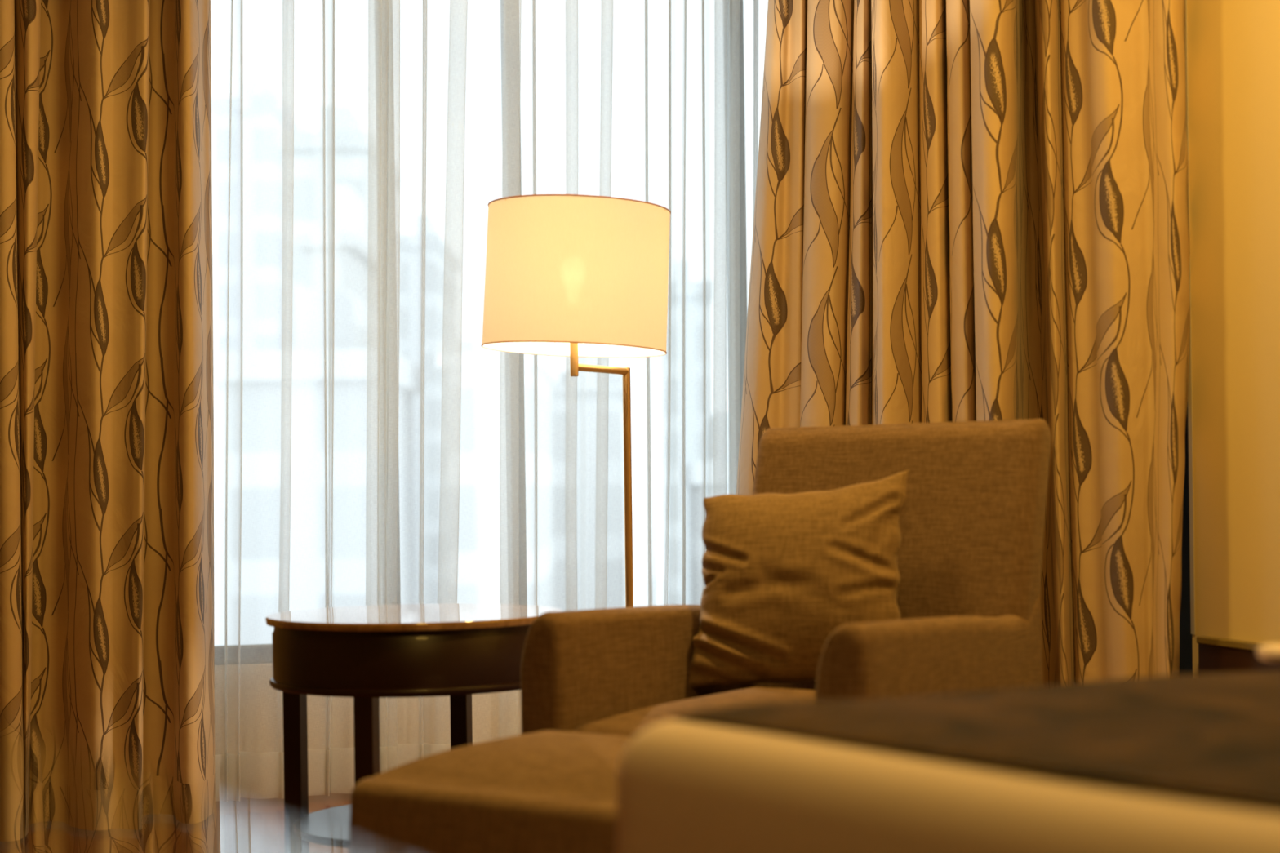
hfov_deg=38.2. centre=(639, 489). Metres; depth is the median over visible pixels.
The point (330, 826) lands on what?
shelf
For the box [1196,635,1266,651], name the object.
trim
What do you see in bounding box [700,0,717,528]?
sheer curtain
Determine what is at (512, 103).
window
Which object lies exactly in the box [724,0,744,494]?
sheer curtain
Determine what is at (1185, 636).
wall
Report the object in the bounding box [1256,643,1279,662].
folded towel
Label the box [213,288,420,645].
tower block
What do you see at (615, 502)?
tower block
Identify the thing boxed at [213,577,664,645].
ground
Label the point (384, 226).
sheer curtain
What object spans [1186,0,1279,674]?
wall
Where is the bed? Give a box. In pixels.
[616,719,1279,852]
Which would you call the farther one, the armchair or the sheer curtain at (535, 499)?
the sheer curtain at (535, 499)
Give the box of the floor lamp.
[481,194,671,607]
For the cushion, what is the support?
on the armchair
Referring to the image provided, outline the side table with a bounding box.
[265,603,563,852]
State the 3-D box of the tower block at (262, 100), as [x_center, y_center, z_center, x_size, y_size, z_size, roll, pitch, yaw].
[-24.086,-0.557,120.000,4.389,51.495,12.600,-1,0,0]
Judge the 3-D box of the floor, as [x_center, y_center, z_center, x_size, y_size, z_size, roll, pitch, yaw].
[0.082,0.914,1.653,4.700,0.100,8.120,-1,0,-17]
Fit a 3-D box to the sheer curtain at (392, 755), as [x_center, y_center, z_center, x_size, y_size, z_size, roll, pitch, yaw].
[-0.649,0.690,5.275,0.200,0.209,0.093,-1,0,-17]
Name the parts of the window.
frame rail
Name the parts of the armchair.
armrest, seat, backrest, armrest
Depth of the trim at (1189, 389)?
4.09 m
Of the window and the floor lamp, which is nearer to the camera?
the floor lamp
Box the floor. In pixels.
[0,792,351,852]
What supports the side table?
on the floor
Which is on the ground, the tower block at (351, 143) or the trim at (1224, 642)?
the tower block at (351, 143)
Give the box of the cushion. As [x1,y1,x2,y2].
[688,469,909,687]
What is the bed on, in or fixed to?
on the floor
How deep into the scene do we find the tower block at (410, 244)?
130.01 m
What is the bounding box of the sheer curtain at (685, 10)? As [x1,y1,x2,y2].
[681,0,687,604]
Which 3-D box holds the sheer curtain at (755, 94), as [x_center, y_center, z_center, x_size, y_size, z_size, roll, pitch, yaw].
[0.331,-1.103,5.582,0.029,0.725,0.093,-1,0,-17]
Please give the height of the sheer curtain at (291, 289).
1.699 m
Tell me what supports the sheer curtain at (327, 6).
hanging from the ceiling
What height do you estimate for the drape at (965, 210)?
2.588 m
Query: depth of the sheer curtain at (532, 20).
5.37 m
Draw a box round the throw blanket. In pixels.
[672,669,1279,807]
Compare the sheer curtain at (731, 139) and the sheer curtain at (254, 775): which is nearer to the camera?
the sheer curtain at (254, 775)
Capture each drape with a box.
[0,0,215,841]
[736,0,1190,685]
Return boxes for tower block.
[211,75,311,351]
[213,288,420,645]
[275,105,402,350]
[294,183,398,349]
[396,213,460,604]
[435,284,559,607]
[551,356,625,611]
[661,258,712,604]
[681,411,728,604]
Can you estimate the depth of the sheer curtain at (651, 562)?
5.49 m
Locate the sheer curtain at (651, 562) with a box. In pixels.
[646,356,657,605]
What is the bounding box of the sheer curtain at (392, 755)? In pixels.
[379,697,450,773]
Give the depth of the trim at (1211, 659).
3.94 m
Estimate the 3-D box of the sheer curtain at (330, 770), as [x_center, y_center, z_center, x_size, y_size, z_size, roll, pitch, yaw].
[-0.876,0.715,5.206,0.128,0.276,0.093,-1,0,-17]
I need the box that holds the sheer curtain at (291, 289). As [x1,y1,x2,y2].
[278,0,293,613]
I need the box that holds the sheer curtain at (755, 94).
[751,0,758,242]
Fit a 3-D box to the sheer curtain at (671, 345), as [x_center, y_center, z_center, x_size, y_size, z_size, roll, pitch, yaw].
[0.075,-0.553,5.502,0.063,1.784,0.093,-1,0,-17]
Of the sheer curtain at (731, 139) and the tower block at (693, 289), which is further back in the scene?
the tower block at (693, 289)
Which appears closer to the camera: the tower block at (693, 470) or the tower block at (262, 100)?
the tower block at (693, 470)
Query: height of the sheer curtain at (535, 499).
0.723 m
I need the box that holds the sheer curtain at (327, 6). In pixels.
[321,0,334,608]
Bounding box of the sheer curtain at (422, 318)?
[418,0,427,604]
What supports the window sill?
attached to the wall at (1185, 636)
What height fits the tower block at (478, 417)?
31.900 m
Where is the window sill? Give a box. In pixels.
[214,643,272,649]
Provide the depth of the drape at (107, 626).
4.79 m
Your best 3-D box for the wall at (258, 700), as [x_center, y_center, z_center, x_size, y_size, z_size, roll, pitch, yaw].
[-1.046,-0.431,5.454,4.600,2.620,0.200,-1,0,-17]
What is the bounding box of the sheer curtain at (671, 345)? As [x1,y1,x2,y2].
[663,0,676,604]
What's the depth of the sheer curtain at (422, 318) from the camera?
5.27 m
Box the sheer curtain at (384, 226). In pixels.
[374,0,399,604]
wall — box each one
[214,662,521,755]
[1179,404,1192,674]
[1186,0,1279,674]
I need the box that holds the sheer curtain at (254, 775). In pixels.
[214,0,284,802]
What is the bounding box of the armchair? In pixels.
[520,418,1051,737]
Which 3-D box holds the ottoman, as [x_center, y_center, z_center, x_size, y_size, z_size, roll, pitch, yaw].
[-0.109,0.622,2.859,0.587,0.489,0.412,-1,0,35]
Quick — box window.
[214,0,747,665]
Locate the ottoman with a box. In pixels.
[348,730,633,852]
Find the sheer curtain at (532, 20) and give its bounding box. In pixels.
[525,0,536,194]
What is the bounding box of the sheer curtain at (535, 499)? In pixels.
[533,354,538,605]
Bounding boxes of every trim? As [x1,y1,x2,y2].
[1185,0,1195,634]
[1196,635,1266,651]
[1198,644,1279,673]
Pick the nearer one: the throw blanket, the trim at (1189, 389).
the throw blanket
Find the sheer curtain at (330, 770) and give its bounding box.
[307,696,354,795]
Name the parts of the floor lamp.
lamp stem, lamp shade, arm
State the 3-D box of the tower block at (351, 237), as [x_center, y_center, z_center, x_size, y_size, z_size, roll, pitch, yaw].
[-11.648,6.430,76.000,2.247,37.186,12.600,-1,0,0]
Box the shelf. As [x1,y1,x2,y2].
[293,804,350,848]

